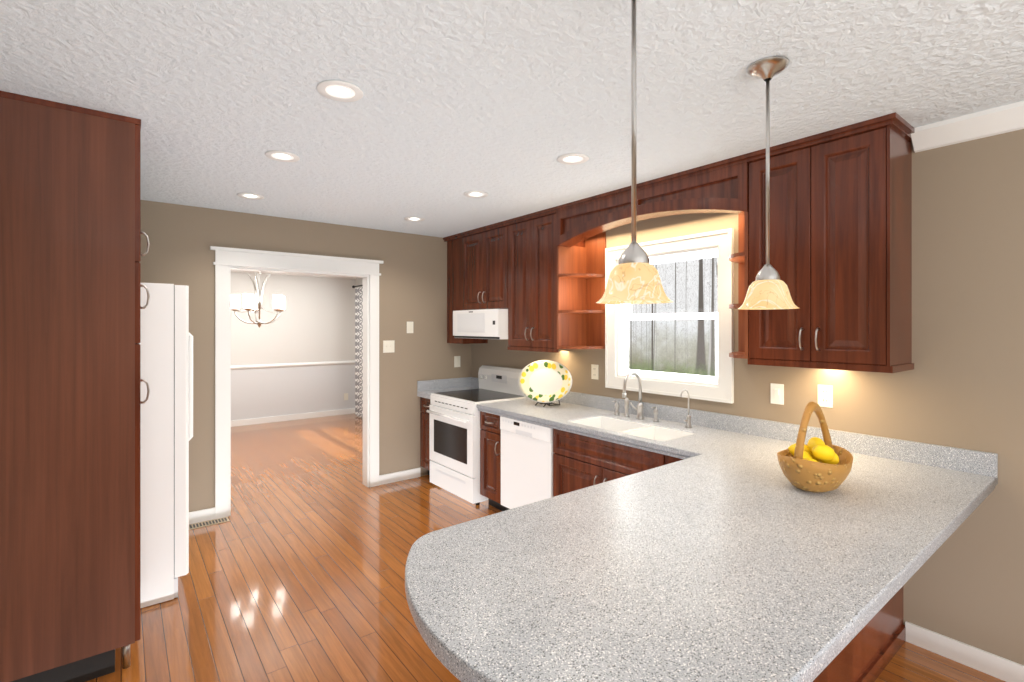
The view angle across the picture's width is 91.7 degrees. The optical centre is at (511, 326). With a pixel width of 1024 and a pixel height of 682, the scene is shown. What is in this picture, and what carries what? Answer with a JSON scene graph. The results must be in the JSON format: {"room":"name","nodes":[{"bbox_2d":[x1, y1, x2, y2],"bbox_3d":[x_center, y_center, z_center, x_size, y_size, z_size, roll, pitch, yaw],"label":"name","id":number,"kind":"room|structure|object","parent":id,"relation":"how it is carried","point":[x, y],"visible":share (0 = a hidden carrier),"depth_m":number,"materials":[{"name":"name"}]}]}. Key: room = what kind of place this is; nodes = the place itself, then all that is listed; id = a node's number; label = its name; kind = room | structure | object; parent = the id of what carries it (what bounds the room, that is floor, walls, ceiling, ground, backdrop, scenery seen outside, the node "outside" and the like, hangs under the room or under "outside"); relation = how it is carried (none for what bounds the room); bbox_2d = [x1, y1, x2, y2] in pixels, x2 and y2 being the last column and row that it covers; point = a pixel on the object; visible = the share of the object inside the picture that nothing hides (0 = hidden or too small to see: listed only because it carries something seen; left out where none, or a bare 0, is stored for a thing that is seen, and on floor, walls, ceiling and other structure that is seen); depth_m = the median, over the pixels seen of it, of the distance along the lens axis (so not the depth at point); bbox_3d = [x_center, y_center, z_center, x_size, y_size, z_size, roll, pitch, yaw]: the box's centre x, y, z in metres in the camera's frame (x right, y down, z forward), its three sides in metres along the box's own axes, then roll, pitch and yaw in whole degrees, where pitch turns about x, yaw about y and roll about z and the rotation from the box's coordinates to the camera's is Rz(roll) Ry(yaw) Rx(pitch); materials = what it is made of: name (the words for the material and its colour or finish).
{"room":"kitchen","nodes":[
{"label":"kitchen","id":0,"kind":"room"},
{"bbox_2d":[231,272,355,420],"bbox_3d":[-4.207,0.295,7.617,3.890,2.440,0.120,0,0,-38],"label":"wall","id":1,"kind":"structure","parent":0,"point":[314,321],"depth_m":8.07,"materials":[{"name":"white paint"}]},
{"bbox_2d":[231,408,354,426],"bbox_3d":[-4.220,1.470,7.521,3.750,0.090,0.014,0,0,-38],"label":"baseboard","id":2,"kind":"structure","parent":1,"relation":"attached to","point":[352,410],"depth_m":8.02,"materials":[{"name":"white wood"}]},
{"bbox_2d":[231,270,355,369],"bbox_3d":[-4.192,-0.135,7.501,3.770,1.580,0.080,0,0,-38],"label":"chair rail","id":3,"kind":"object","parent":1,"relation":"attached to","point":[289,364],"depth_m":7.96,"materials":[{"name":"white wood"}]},
{"bbox_2d":[354,287,362,417],"bbox_3d":[-2.422,0.425,8.135,0.057,2.140,0.700,0,0,-38],"label":"curtain","id":4,"kind":"object","parent":1,"relation":"hanging from","point":[359,351],"depth_m":8.21,"materials":[{"name":"grey fabric"}]},
{"bbox_2d":[140,200,470,511],"bbox_3d":[-1.743,0.295,4.465,3.890,2.440,0.120,0,0,-38],"label":"wall","id":5,"kind":"structure","parent":0,"point":[412,271],"depth_m":4.51,"materials":[{"name":"beige paint"}]},
{"bbox_2d":[189,507,214,523],"bbox_3d":[-2.785,1.470,3.565,1.140,0.090,0.014,0,0,-38],"label":"baseboard","id":6,"kind":"structure","parent":5,"relation":"attached to","point":[208,514],"depth_m":3.86,"materials":[{"name":"white wood"}]},
{"bbox_2d":[210,246,383,518],"bbox_3d":[-1.840,0.445,4.377,1.420,2.140,0.180,0,0,-38],"label":"door frame","id":7,"kind":"structure","parent":5,"relation":"attached to","point":[227,261],"depth_m":4.18,"materials":[{"name":"white wood"}]},
{"bbox_2d":[383,340,394,352],"bbox_3d":[-1.190,0.195,4.812,0.115,0.117,0.013,0,0,-38],"label":"light switch","id":8,"kind":"object","parent":5,"relation":"attached to","point":[389,345],"depth_m":4.81,"materials":[{"name":"white plastic"}]},
{"bbox_2d":[379,468,420,484],"bbox_3d":[-1.099,1.470,4.883,0.440,0.090,0.014,0,0,-38],"label":"baseboard","id":9,"kind":"structure","parent":5,"relation":"attached to","point":[411,473],"depth_m":4.87,"materials":[{"name":"white wood"}]},
{"bbox_2d":[407,322,412,332],"bbox_3d":[-1.015,0.010,4.953,0.070,0.115,0.008,0,0,-38],"label":"light switch","id":10,"kind":"object","parent":5,"relation":"attached to","point":[409,324],"depth_m":4.95,"materials":[{"name":"white plastic"}]},
{"bbox_2d":[454,356,459,366],"bbox_3d":[-0.581,0.375,5.292,0.072,0.117,0.008,0,0,-38],"label":"outlet","id":11,"kind":"object","parent":5,"relation":"attached to","point":[456,358],"depth_m":5.29,"materials":[{"name":"white plastic"}]},
{"bbox_2d":[356,277,362,287],"bbox_3d":[-1.490,0.295,7.202,0.120,2.440,3.880,0,0,-38],"label":"wall","id":12,"kind":"structure","parent":0,"point":[359,281],"depth_m":8.55,"materials":[{"name":"white paint"}]},
{"bbox_2d":[0,0,1023,237],"bbox_3d":[-0.922,-0.955,3.317,4.010,0.060,10.940,0,0,-38],"label":"ceiling","id":13,"kind":"structure","parent":0,"point":[504,104],"depth_m":1.90,"materials":[{"name":"white paint"}]},
{"bbox_2d":[237,193,264,199],"bbox_3d":[-1.849,-0.921,3.520,0.174,0.006,0.174,0,0,43],"label":"recessed light","id":14,"kind":"object","parent":13,"relation":"in","point":[253,196],"depth_m":3.52,"materials":[{"name":"white"}]},
{"bbox_2d":[231,271,284,327],"bbox_3d":[-3.027,-0.454,5.955,0.606,0.939,0.581,0,0,-38],"label":"chandelier","id":15,"kind":"object","parent":13,"relation":"hanging from","point":[252,302],"visible":0.94,"depth_m":5.86,"materials":[{"name":"silver metal"}]},
{"bbox_2d":[265,150,299,161],"bbox_3d":[-1.244,-0.921,2.698,0.174,0.006,0.174,0,0,43],"label":"recessed light","id":16,"kind":"object","parent":13,"relation":"in","point":[283,156],"depth_m":2.69,"materials":[{"name":"white"}]},
{"bbox_2d":[316,80,363,101],"bbox_3d":[-0.673,-0.921,1.951,0.174,0.006,0.174,0,0,43],"label":"recessed light","id":17,"kind":"object","parent":13,"relation":"in","point":[340,91],"depth_m":1.94,"materials":[{"name":"white"}]},
{"bbox_2d":[404,217,424,221],"bbox_3d":[-0.837,-0.921,4.272,0.174,0.006,0.174,0,0,43],"label":"recessed light","id":18,"kind":"object","parent":13,"relation":"in","point":[416,219],"depth_m":4.27,"materials":[{"name":"white"}]},
{"bbox_2d":[463,191,488,197],"bbox_3d":[-0.251,-0.921,3.473,0.174,0.006,0.174,0,0,43],"label":"recessed light","id":19,"kind":"object","parent":13,"relation":"in","point":[472,194],"depth_m":3.47,"materials":[{"name":"white"}]},
{"bbox_2d":[557,153,588,164],"bbox_3d":[0.335,-0.921,2.739,0.174,0.006,0.174,0,0,43],"label":"recessed light","id":20,"kind":"object","parent":13,"relation":"in","point":[571,158],"depth_m":2.73,"materials":[{"name":"white"}]},
{"bbox_2d":[596,0,672,303],"bbox_3d":[0.320,-0.493,1.305,0.198,0.861,0.198,0,0,-38],"label":"pendant light","id":21,"kind":"object","parent":13,"relation":"hanging from","point":[634,277],"visible":1,"depth_m":1.27,"materials":[{"name":"beige glass"}]},
{"bbox_2d":[738,56,798,309],"bbox_3d":[0.907,-0.493,1.764,0.198,0.861,0.198,0,0,-38],"label":"pendant light","id":22,"kind":"object","parent":13,"relation":"hanging from","point":[768,289],"visible":1,"depth_m":1.74,"materials":[{"name":"beige glass"}]},
{"bbox_2d":[86,413,1005,681],"bbox_3d":[-0.922,1.545,3.317,4.010,0.060,10.940,0,0,-38],"label":"floor","id":23,"kind":"structure","parent":0,"point":[297,564],"depth_m":2.95,"materials":[{"name":"brown wood"}]},
{"bbox_2d":[0,91,149,681],"bbox_3d":[-2.060,0.296,2.252,0.664,2.439,0.547,0,0,-38],"label":"pantry cabinet","id":24,"kind":"object","parent":23,"relation":"on","point":[71,285],"visible":1,"depth_m":2.08,"materials":[{"name":"brown wood"}]},
{"bbox_2d":[139,283,192,607],"bbox_3d":[-2.390,0.638,2.928,0.878,1.746,0.905,0,0,-38],"label":"refrigerator","id":25,"kind":"object","parent":23,"relation":"on","point":[166,343],"visible":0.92,"depth_m":2.73,"materials":[{"name":"white metal"}]},
{"bbox_2d":[189,517,228,529],"bbox_3d":[-2.333,1.513,3.823,0.270,0.004,0.105,0,0,-38],"label":"floor vent","id":26,"kind":"object","parent":23,"relation":"in","point":[208,523],"visible":0.98,"depth_m":3.81,"materials":[{"name":"beige"}]},
{"bbox_2d":[426,365,526,504],"bbox_3d":[-0.321,0.958,4.624,0.712,1.115,0.750,0,0,-38],"label":"range","id":27,"kind":"object","parent":23,"relation":"on","point":[454,437],"visible":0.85,"depth_m":4.45,"materials":[{"name":"white metal"}]},
{"bbox_2d":[500,416,552,508],"bbox_3d":[0.325,1.113,3.885,0.605,0.805,0.592,0,0,-38],"label":"dishwasher","id":28,"kind":"object","parent":23,"relation":"on","point":[526,463],"visible":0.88,"depth_m":3.69,"materials":[{"name":"white metal"}]},
{"bbox_2d":[405,372,997,681],"bbox_3d":[-0.141,0.915,3.019,2.465,1.202,4.128,0,0,-38],"label":"countertop","id":29,"kind":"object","parent":23,"relation":"on","point":[649,542],"visible":0.98,"depth_m":1.48,"materials":[{"name":"grey stone"}]},
{"bbox_2d":[518,360,571,406],"bbox_3d":[0.315,0.484,4.109,0.540,0.383,0.198,0,-14,40],"label":"plate","id":30,"kind":"object","parent":29,"relation":"on","point":[547,382],"visible":1,"depth_m":4.06,"materials":[{"name":"ceramic"}]},
{"bbox_2d":[777,401,852,491],"bbox_3d":[1.222,0.475,2.010,0.350,0.348,0.250,0,0,-38],"label":"basket","id":31,"kind":"object","parent":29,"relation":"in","point":[815,464],"visible":1,"depth_m":1.93,"materials":[{"name":"wicker"},{"name":"lemon peel"}]},
{"bbox_2d":[471,129,1023,665],"bbox_3d":[1.668,0.295,2.804,0.120,2.440,6.700,0,0,-38],"label":"wall","id":32,"kind":"structure","parent":0,"point":[961,385],"depth_m":2.26,"materials":[{"name":"beige paint"}]},
{"bbox_2d":[447,236,487,343],"bbox_3d":[-0.466,-0.374,5.189,0.304,1.098,0.308,0,0,-38],"label":"upper cabinet","id":33,"kind":"object","parent":32,"relation":"attached to","point":[449,340],"depth_m":5.18,"materials":[{"name":"brown wood"}]},
{"bbox_2d":[451,220,506,339],"bbox_3d":[-0.186,-0.405,4.732,0.426,1.037,0.758,0,0,-38],"label":"upper cabinet","id":34,"kind":"object","parent":32,"relation":"attached to","point":[478,255],"depth_m":4.65,"materials":[{"name":"brown wood"}]},
{"bbox_2d":[507,204,590,351],"bbox_3d":[0.289,-0.374,4.207,0.324,1.098,0.646,0,0,-38],"label":"upper cabinet","id":35,"kind":"object","parent":32,"relation":"attached to","point":[549,250],"depth_m":4.00,"materials":[{"name":"brown wood"}]},
{"bbox_2d":[591,364,598,379],"bbox_3d":[0.663,0.365,3.985,0.008,0.117,0.072,0,0,-38],"label":"outlet","id":36,"kind":"object","parent":32,"relation":"attached to","point":[594,368],"depth_m":3.98,"materials":[{"name":"white plastic"}]},
{"bbox_2d":[605,228,733,402],"bbox_3d":[1.097,-0.065,3.512,0.148,1.080,1.020,0,0,-38],"label":"window","id":37,"kind":"structure","parent":32,"relation":"in","point":[719,385],"depth_m":3.39,"materials":[{"name":"white wood"}]},
{"bbox_2d":[771,383,783,404],"bbox_3d":[1.530,0.390,2.873,0.012,0.117,0.072,0,0,-38],"label":"outlet","id":38,"kind":"object","parent":32,"relation":"attached to","point":[777,390],"depth_m":2.87,"materials":[{"name":"white plastic"}]},
{"bbox_2d":[818,385,832,407],"bbox_3d":[1.686,0.375,2.677,0.008,0.117,0.072,0,0,-38],"label":"outlet","id":39,"kind":"object","parent":32,"relation":"attached to","point":[825,395],"depth_m":2.67,"materials":[{"name":"white plastic"}]},
{"bbox_2d":[739,113,914,367],"bbox_3d":[1.590,-0.374,2.543,0.324,1.098,0.650,0,0,-38],"label":"upper cabinet","id":40,"kind":"object","parent":32,"relation":"attached to","point":[841,230],"depth_m":2.37,"materials":[{"name":"brown wood"}]},
{"bbox_2d":[905,621,1023,681],"bbox_3d":[2.789,1.470,1.261,0.014,0.090,2.890,0,0,-38],"label":"baseboard","id":41,"kind":"structure","parent":32,"relation":"attached to","point":[998,667],"depth_m":2.22,"materials":[{"name":"white wood"}]},
{"bbox_2d":[911,101,1023,152],"bbox_3d":[2.776,-0.877,1.229,0.075,0.095,2.855,0,0,-38],"label":"crown molding","id":42,"kind":"structure","parent":32,"relation":"attached to","point":[990,122],"depth_m":2.19,"materials":[{"name":"white wood"}]},
{"label":"outside","id":43,"kind":"structure","parent":0,"visible":0},
{"bbox_2d":[629,257,717,375],"bbox_3d":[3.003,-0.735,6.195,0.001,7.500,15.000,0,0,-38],"label":"window glass","id":44,"kind":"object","parent":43,"point":[700,326],"depth_m":7.00,"materials":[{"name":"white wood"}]}
]}

